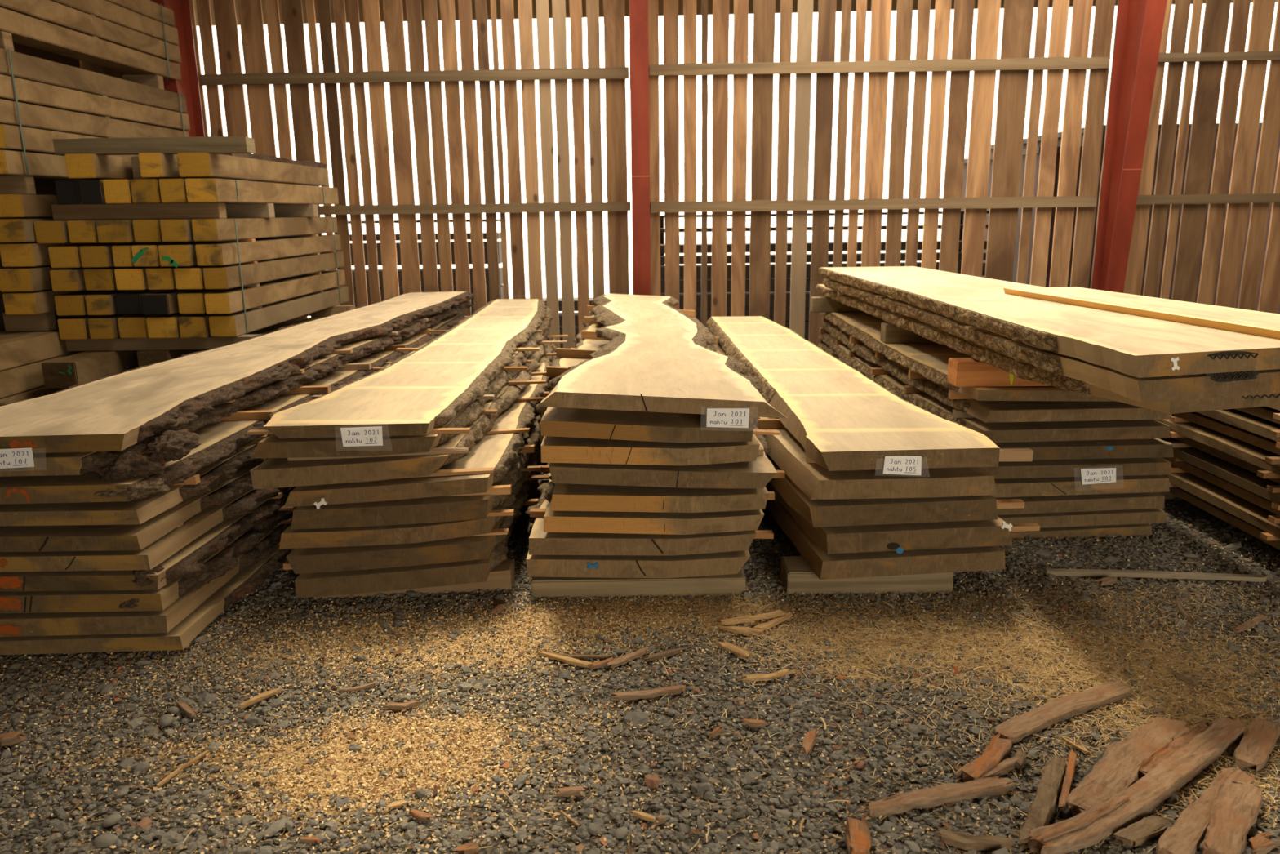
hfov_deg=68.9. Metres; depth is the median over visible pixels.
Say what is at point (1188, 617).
strip
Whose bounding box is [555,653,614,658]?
splinter
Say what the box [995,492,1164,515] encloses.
oak slab
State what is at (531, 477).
spacer lath
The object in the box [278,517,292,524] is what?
spacer lath
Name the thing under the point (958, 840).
strip
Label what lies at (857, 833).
chunk
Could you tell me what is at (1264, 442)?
board
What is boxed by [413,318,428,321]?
spacer lath
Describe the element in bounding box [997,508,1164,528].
oak slab
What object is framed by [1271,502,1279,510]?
spacer lath
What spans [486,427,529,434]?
spacer lath
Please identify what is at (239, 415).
spacer lath
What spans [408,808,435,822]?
chunk
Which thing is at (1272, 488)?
spacer lath
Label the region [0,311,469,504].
oak slab
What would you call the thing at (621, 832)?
stone
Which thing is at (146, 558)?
oak slab
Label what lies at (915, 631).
wood shavings
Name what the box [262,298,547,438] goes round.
oak slab
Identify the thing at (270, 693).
splinter
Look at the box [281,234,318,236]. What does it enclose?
batten
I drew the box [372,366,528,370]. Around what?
spacer lath
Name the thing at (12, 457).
name card
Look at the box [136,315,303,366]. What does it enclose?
wooden beam
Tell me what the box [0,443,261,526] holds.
oak slab
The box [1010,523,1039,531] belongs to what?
spacer lath
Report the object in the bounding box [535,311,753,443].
oak slab
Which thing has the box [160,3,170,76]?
strap
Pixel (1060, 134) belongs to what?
shed
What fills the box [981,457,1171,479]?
oak slab
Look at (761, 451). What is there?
spacer lath
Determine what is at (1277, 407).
board
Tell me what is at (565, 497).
oak slab
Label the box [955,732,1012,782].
chunk
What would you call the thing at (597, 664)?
splinter
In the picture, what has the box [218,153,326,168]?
plank
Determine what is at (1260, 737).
bark slab
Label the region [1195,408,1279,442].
board
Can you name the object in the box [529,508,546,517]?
spacer lath
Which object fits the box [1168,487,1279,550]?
board
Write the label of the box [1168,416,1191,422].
spacer lath
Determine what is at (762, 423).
spacer lath
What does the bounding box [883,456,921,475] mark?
name card
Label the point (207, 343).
bearer
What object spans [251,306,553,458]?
oak slab
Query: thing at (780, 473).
spacer lath
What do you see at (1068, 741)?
splinter
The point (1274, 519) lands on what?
spacer lath
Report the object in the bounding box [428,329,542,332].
spacer lath
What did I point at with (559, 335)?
spacer lath
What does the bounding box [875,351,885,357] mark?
spacer lath
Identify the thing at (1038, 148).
shed
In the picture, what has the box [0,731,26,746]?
chunk
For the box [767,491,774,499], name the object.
spacer lath
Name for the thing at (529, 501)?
spacer lath
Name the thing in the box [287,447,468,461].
spacer lath
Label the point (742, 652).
splinter
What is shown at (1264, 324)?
oak slab
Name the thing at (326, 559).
oak slab
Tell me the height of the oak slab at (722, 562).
0.109 m
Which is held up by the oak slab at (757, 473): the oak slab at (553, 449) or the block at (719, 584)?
the oak slab at (553, 449)
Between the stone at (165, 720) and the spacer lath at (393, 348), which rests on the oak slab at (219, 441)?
the spacer lath at (393, 348)
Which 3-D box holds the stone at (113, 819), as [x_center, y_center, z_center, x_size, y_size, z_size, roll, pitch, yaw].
[-1.427,1.062,2.520,0.036,0.023,0.050,7,15,32]
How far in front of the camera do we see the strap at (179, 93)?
8.29 m
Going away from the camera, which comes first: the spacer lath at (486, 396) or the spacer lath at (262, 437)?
the spacer lath at (262, 437)
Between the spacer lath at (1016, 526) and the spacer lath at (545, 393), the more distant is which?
the spacer lath at (545, 393)
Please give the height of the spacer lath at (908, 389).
0.044 m
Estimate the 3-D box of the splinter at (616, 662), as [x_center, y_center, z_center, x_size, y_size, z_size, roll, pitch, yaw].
[-0.040,0.838,3.390,0.200,0.021,0.034,-12,17,-40]
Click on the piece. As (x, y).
(1237, 805)
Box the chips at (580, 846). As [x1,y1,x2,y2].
[0,498,1279,853]
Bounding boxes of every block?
[313,559,515,599]
[531,567,746,598]
[1158,491,1182,499]
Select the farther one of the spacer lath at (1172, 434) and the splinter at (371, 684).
the spacer lath at (1172, 434)
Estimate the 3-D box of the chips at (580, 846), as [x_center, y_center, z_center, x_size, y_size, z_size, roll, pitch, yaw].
[-0.067,0.740,3.836,7.763,0.028,3.276,-1,13,0]
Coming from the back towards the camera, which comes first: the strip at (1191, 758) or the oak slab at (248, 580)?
the oak slab at (248, 580)
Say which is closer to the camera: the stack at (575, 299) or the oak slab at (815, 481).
the oak slab at (815, 481)
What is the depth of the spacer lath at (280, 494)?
4.30 m
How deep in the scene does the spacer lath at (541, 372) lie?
6.10 m
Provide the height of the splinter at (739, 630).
0.021 m
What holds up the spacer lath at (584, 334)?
on the oak slab at (633, 425)
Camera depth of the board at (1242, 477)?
4.50 m
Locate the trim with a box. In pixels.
[193,0,1278,26]
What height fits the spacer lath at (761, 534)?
0.037 m
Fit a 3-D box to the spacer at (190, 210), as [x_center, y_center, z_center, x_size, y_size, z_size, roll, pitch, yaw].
[-3.450,-1.486,6.441,1.140,0.107,0.120,-1,13,0]
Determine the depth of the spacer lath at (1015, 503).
4.07 m
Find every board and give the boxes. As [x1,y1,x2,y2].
[1155,414,1279,475]
[1159,437,1279,505]
[1160,457,1279,515]
[1163,464,1279,538]
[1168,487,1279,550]
[1169,430,1279,484]
[1172,411,1279,454]
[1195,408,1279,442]
[1235,406,1279,423]
[1266,404,1279,410]
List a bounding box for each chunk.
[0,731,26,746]
[176,699,197,717]
[382,698,422,709]
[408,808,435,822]
[453,842,480,853]
[491,603,507,613]
[555,786,585,796]
[708,724,725,738]
[741,668,795,681]
[742,718,767,728]
[801,729,816,758]
[844,814,871,853]
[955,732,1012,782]
[982,756,1018,777]
[1014,749,1026,771]
[1091,576,1116,585]
[1112,815,1168,846]
[1170,671,1197,685]
[1248,831,1279,853]
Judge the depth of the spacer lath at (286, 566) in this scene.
3.98 m
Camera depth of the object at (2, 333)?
6.43 m
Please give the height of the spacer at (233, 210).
0.107 m
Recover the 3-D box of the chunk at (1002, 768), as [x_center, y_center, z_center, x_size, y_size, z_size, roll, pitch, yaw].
[1.030,0.984,2.684,0.168,0.031,0.029,-9,15,-32]
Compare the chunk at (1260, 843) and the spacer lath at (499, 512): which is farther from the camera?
the spacer lath at (499, 512)
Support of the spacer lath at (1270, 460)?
on the board
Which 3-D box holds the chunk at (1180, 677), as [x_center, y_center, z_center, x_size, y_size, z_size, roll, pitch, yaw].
[1.857,0.860,3.196,0.024,0.019,0.104,-7,14,-24]
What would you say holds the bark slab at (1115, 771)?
on the floor
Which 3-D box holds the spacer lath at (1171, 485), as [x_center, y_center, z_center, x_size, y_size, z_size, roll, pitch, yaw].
[3.123,0.295,4.916,0.740,0.022,0.044,-1,13,0]
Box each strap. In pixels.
[7,48,29,174]
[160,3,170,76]
[178,93,185,137]
[234,218,248,333]
[235,179,239,202]
[332,216,340,304]
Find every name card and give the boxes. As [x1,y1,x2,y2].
[0,447,34,468]
[340,426,382,446]
[706,408,749,427]
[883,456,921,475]
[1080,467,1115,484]
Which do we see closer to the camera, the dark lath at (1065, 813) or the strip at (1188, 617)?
the dark lath at (1065, 813)
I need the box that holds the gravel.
[0,462,1279,853]
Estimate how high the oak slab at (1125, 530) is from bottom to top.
0.078 m
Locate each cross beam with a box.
[809,296,863,312]
[880,322,935,343]
[946,357,1050,386]
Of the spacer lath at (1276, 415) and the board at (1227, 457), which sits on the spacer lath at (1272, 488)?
the board at (1227, 457)
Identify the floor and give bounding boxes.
[0,462,1279,853]
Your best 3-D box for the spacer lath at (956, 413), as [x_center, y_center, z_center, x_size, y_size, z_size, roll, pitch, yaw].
[2.089,-0.078,4.780,0.972,0.044,0.036,-1,13,-1]
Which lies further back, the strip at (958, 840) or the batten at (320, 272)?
the batten at (320, 272)
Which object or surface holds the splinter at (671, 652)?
on the floor
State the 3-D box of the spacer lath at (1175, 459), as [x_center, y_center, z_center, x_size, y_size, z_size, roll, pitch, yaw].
[3.173,0.159,4.908,0.740,0.024,0.044,-1,13,0]
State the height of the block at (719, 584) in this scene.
0.080 m
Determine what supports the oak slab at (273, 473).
on the oak slab at (498, 451)
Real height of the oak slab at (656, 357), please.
0.133 m
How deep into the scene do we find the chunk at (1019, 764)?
2.72 m
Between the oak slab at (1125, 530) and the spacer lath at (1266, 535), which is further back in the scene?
the oak slab at (1125, 530)
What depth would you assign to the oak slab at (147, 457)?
3.52 m
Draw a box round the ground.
[307,233,941,318]
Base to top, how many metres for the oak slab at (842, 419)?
0.082 m
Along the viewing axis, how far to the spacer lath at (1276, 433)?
4.02 m
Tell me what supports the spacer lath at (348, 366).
on the oak slab at (219, 441)
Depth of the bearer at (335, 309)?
8.53 m
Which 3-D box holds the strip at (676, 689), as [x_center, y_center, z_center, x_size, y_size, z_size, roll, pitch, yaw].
[0.029,0.896,3.141,0.268,0.022,0.037,-4,13,-12]
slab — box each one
[0,291,475,453]
[0,300,473,480]
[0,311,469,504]
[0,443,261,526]
[0,460,262,551]
[0,486,296,591]
[0,487,281,572]
[0,504,297,613]
[0,513,293,636]
[0,544,293,654]
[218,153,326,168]
[249,320,551,489]
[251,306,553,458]
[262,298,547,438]
[279,448,537,548]
[283,330,554,509]
[286,439,541,573]
[290,334,560,529]
[294,452,541,598]
[524,462,756,555]
[526,519,750,577]
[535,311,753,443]
[537,293,786,417]
[538,416,759,465]
[543,480,764,534]
[548,475,768,512]
[549,424,777,488]
[705,315,999,471]
[714,342,996,499]
[764,481,1013,554]
[765,487,1005,579]
[766,453,997,527]
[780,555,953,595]
[815,284,1279,413]
[817,332,1169,442]
[817,342,1173,460]
[818,266,1279,377]
[819,311,1116,401]
[822,278,1279,403]
[822,321,1172,422]
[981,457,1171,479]
[990,475,1169,497]
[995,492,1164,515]
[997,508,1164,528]
[1004,286,1279,339]
[1011,523,1151,538]
[1066,716,1189,816]
[1233,715,1279,772]
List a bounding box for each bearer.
[65,333,263,351]
[303,305,354,315]
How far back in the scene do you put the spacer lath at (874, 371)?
6.02 m
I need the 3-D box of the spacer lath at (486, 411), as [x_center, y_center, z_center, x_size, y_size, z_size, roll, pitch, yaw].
[-1.181,-0.056,4.592,0.963,0.049,0.045,-1,13,1]
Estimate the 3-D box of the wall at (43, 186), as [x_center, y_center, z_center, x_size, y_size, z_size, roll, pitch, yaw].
[-5.295,-1.470,2.877,0.150,4.900,12.300,-1,13,0]
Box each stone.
[93,833,118,848]
[101,813,121,826]
[158,714,173,726]
[166,706,180,714]
[613,826,628,838]
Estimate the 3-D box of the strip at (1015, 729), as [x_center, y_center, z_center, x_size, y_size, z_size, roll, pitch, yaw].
[1.358,0.907,2.997,0.610,0.026,0.091,-8,15,-28]
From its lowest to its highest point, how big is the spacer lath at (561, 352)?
0.108 m
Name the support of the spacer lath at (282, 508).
on the oak slab at (218, 563)
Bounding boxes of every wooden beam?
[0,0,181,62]
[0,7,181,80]
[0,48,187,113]
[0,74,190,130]
[0,98,189,137]
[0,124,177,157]
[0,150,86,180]
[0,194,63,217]
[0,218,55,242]
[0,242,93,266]
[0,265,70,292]
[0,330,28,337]
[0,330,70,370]
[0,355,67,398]
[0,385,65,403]
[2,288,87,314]
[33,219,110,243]
[41,350,138,388]
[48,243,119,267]
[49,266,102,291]
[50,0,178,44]
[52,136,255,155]
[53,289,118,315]
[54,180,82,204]
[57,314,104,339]
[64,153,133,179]
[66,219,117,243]
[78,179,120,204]
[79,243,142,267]
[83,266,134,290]
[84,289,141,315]
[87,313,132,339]
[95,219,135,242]
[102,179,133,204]
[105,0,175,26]
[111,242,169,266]
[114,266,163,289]
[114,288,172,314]
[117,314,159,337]
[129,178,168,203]
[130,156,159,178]
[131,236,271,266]
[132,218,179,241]
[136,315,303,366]
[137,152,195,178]
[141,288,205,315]
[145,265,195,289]
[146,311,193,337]
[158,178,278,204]
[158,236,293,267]
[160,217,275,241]
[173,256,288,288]
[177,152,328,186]
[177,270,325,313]
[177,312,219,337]
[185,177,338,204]
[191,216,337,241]
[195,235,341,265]
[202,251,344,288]
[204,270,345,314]
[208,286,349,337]
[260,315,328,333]
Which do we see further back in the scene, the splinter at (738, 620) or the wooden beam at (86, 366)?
the wooden beam at (86, 366)
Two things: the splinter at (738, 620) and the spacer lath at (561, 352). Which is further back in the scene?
the spacer lath at (561, 352)
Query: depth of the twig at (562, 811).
2.50 m
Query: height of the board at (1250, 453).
0.046 m
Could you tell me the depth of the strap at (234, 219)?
6.54 m
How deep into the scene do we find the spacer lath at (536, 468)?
4.59 m
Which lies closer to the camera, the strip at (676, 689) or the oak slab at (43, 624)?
the strip at (676, 689)
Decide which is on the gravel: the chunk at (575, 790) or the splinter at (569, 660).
the splinter at (569, 660)
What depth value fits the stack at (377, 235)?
10.47 m
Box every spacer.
[0,30,13,51]
[0,175,35,194]
[2,311,57,331]
[51,202,226,220]
[122,74,164,89]
[225,203,275,217]
[274,204,318,217]
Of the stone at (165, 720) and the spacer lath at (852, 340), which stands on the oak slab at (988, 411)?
the spacer lath at (852, 340)
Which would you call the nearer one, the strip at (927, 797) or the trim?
the strip at (927, 797)
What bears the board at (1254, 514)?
on the spacer lath
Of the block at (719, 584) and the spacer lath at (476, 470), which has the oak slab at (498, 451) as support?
the spacer lath at (476, 470)
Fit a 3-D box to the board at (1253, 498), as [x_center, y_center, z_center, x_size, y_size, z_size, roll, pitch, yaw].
[2.921,0.063,5.478,0.176,0.045,4.658,-1,13,0]
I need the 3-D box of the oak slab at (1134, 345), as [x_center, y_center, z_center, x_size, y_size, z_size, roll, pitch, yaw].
[2.008,-0.737,5.301,1.120,0.072,4.786,-1,13,0]
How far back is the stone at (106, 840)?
2.42 m
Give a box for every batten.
[93,238,255,244]
[237,283,260,287]
[240,261,257,263]
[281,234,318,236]
[306,271,321,274]
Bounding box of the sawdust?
[0,518,1279,853]
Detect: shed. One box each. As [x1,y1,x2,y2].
[960,146,1082,287]
[990,122,1279,314]
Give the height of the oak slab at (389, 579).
0.142 m
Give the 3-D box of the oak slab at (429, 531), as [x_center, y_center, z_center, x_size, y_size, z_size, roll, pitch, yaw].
[-1.026,-0.123,6.247,1.008,0.110,5.008,-1,13,0]
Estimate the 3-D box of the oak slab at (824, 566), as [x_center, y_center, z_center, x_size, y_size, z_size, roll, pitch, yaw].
[0.968,0.044,6.177,0.892,0.102,4.752,-2,13,-4]
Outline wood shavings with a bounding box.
[0,505,1279,853]
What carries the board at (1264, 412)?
on the board at (1253, 424)
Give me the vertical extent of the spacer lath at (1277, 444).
0.024 m
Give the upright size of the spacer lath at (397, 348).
0.024 m
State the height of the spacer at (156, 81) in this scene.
0.117 m
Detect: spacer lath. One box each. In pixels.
[173,474,199,484]
[222,409,277,420]
[247,427,471,434]
[248,434,267,444]
[270,492,282,498]
[278,505,296,510]
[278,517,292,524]
[283,385,330,394]
[283,560,292,569]
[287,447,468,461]
[292,368,304,373]
[311,394,494,399]
[331,349,352,353]
[338,362,371,370]
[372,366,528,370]
[382,344,406,351]
[384,331,398,335]
[386,360,532,364]
[395,347,540,351]
[411,466,494,477]
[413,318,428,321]
[417,328,431,333]
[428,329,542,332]
[445,484,511,496]
[470,528,508,536]
[483,409,497,413]
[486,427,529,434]
[486,509,514,516]
[504,379,546,385]
[514,396,543,402]
[518,444,534,453]
[522,465,542,471]
[522,498,539,505]
[526,474,549,479]
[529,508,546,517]
[531,371,546,375]
[536,340,567,344]
[537,465,550,472]
[543,352,556,355]
[543,391,549,398]
[546,334,568,337]
[546,365,568,377]
[555,347,596,359]
[581,330,717,344]
[584,315,601,324]
[586,305,694,316]
[752,428,779,435]
[754,529,773,538]
[757,418,786,428]
[757,446,764,455]
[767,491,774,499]
[772,470,785,478]
[804,448,1033,462]
[819,328,827,333]
[835,338,844,344]
[848,350,860,356]
[849,335,862,343]
[871,367,891,374]
[875,295,888,297]
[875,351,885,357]
[904,385,924,393]
[907,368,926,378]
[948,388,973,399]
[952,408,974,417]
[964,325,982,329]
[995,498,1024,508]
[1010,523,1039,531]
[1167,441,1192,447]
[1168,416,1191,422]
[1168,482,1177,487]
[1169,431,1186,437]
[1170,456,1183,461]
[1171,466,1187,472]
[1256,470,1279,478]
[1260,532,1279,540]
[1264,456,1279,464]
[1266,484,1279,493]
[1267,515,1279,524]
[1269,430,1279,437]
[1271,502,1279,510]
[1272,413,1279,420]
[1275,441,1279,448]
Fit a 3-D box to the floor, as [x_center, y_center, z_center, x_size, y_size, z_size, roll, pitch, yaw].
[0.711,0.839,3.430,11.800,0.001,12.300,-1,13,0]
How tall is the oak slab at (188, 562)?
0.082 m
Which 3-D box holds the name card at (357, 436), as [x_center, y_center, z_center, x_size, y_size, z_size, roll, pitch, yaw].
[-1.104,0.044,3.731,0.221,0.108,0.008,-2,13,-4]
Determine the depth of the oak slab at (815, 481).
3.82 m
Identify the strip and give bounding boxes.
[609,684,685,701]
[866,776,1017,817]
[925,826,1018,850]
[993,680,1130,742]
[1018,755,1066,852]
[1027,716,1244,853]
[1057,749,1076,817]
[1135,722,1208,777]
[1155,767,1254,853]
[1176,597,1193,621]
[1234,613,1268,633]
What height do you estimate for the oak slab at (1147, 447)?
0.072 m
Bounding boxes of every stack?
[322,218,503,315]
[510,297,593,347]
[660,210,989,341]
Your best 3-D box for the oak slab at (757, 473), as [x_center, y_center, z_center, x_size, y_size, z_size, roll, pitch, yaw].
[0.070,-0.284,5.952,1.124,0.126,4.339,-1,13,0]
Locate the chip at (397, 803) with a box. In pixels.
[386,800,408,808]
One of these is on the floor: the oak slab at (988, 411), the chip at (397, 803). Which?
the chip at (397, 803)
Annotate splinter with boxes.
[238,687,279,710]
[297,836,323,843]
[337,680,377,693]
[535,649,591,668]
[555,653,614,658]
[587,655,619,669]
[606,646,648,669]
[631,810,655,822]
[644,648,685,661]
[717,640,751,659]
[718,624,763,635]
[720,609,786,625]
[752,612,792,631]
[1062,736,1093,755]
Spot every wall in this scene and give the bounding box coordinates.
[0,41,85,355]
[79,0,1279,348]
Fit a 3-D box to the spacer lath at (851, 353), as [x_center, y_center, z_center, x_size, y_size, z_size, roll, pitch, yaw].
[2.008,-0.545,6.802,0.965,0.044,0.050,-1,13,-1]
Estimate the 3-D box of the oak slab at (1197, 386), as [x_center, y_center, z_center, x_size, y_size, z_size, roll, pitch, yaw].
[2.033,-0.663,5.289,1.083,0.102,4.707,-1,13,0]
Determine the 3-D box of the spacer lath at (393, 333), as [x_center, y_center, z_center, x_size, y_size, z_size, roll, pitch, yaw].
[-2.105,-0.645,6.516,0.824,0.023,0.050,-1,13,1]
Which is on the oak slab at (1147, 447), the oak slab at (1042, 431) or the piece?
the oak slab at (1042, 431)
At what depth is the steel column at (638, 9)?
8.39 m
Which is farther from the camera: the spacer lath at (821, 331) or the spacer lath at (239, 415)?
the spacer lath at (821, 331)
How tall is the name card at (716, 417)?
0.106 m
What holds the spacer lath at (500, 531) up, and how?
on the oak slab at (326, 559)
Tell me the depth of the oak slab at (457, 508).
3.84 m
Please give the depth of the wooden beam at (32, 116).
6.76 m
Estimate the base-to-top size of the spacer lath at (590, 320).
0.101 m
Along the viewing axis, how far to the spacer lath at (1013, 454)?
4.03 m
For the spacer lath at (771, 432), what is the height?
0.067 m
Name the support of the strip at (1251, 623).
on the floor
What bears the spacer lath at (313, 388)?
on the oak slab at (219, 441)
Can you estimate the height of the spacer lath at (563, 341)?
0.048 m
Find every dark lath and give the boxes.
[1044,568,1268,582]
[1058,737,1120,819]
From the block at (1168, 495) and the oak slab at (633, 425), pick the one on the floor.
the block at (1168, 495)
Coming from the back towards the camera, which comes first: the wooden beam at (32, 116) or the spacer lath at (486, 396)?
the wooden beam at (32, 116)
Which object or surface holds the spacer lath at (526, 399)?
on the oak slab at (498, 451)
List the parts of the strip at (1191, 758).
bark strip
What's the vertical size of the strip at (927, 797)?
0.035 m
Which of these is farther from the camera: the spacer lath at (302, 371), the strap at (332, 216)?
the strap at (332, 216)
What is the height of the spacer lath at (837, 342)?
0.044 m
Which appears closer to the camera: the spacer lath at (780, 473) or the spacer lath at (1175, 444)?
the spacer lath at (780, 473)
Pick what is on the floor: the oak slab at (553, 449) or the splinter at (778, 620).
the splinter at (778, 620)
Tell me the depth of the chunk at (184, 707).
3.06 m
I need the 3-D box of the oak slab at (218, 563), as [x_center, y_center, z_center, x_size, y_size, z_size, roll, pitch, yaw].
[-2.058,-0.019,6.311,1.052,0.070,5.971,0,13,3]
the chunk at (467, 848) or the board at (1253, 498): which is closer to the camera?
the chunk at (467, 848)
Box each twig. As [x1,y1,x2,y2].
[157,749,209,787]
[558,809,579,827]
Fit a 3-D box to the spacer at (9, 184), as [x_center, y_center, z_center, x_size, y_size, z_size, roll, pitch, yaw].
[-4.252,-1.626,6.283,0.300,0.124,0.100,-1,13,0]
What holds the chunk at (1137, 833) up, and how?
on the gravel
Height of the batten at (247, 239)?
0.021 m
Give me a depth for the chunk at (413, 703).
3.08 m
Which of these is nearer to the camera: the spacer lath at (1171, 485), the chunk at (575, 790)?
the chunk at (575, 790)
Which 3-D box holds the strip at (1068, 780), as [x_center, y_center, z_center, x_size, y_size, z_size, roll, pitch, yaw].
[1.195,0.992,2.610,0.022,0.041,0.313,7,15,29]
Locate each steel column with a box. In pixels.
[150,0,204,137]
[629,0,650,295]
[1091,0,1167,293]
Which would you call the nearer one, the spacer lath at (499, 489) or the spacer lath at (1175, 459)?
the spacer lath at (499, 489)
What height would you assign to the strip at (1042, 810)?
0.047 m
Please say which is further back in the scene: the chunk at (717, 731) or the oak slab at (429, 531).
the oak slab at (429, 531)
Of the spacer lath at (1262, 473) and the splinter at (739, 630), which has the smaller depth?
the splinter at (739, 630)
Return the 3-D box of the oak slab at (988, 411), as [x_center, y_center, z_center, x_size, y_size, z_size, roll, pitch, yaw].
[2.054,-0.496,6.369,1.051,0.064,3.901,-1,13,0]
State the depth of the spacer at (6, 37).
6.06 m
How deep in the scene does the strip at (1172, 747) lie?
2.73 m
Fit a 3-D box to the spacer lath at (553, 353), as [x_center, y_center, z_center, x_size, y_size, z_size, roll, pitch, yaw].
[-1.099,-0.510,6.896,1.021,0.058,0.046,-1,13,0]
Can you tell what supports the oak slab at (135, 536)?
on the oak slab at (146, 558)
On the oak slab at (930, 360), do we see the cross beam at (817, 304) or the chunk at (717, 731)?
the cross beam at (817, 304)
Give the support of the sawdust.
on the floor
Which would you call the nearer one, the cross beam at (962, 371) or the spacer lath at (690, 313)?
the cross beam at (962, 371)
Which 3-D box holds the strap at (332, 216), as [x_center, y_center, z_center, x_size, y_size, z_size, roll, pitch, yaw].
[-2.801,-1.533,8.618,0.003,0.798,0.016,-1,13,0]
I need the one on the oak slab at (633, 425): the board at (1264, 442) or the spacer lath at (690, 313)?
the spacer lath at (690, 313)
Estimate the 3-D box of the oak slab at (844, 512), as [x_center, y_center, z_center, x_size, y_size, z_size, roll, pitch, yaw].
[0.916,-0.179,6.125,0.958,0.096,4.757,-1,13,-3]
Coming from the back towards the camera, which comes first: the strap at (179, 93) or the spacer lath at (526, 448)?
the strap at (179, 93)
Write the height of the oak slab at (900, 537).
0.124 m
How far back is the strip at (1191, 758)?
2.50 m
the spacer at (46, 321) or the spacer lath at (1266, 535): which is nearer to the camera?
the spacer lath at (1266, 535)
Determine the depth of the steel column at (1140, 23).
8.47 m
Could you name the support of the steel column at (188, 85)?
on the floor
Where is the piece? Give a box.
[1200,777,1263,853]
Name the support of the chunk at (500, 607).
on the floor

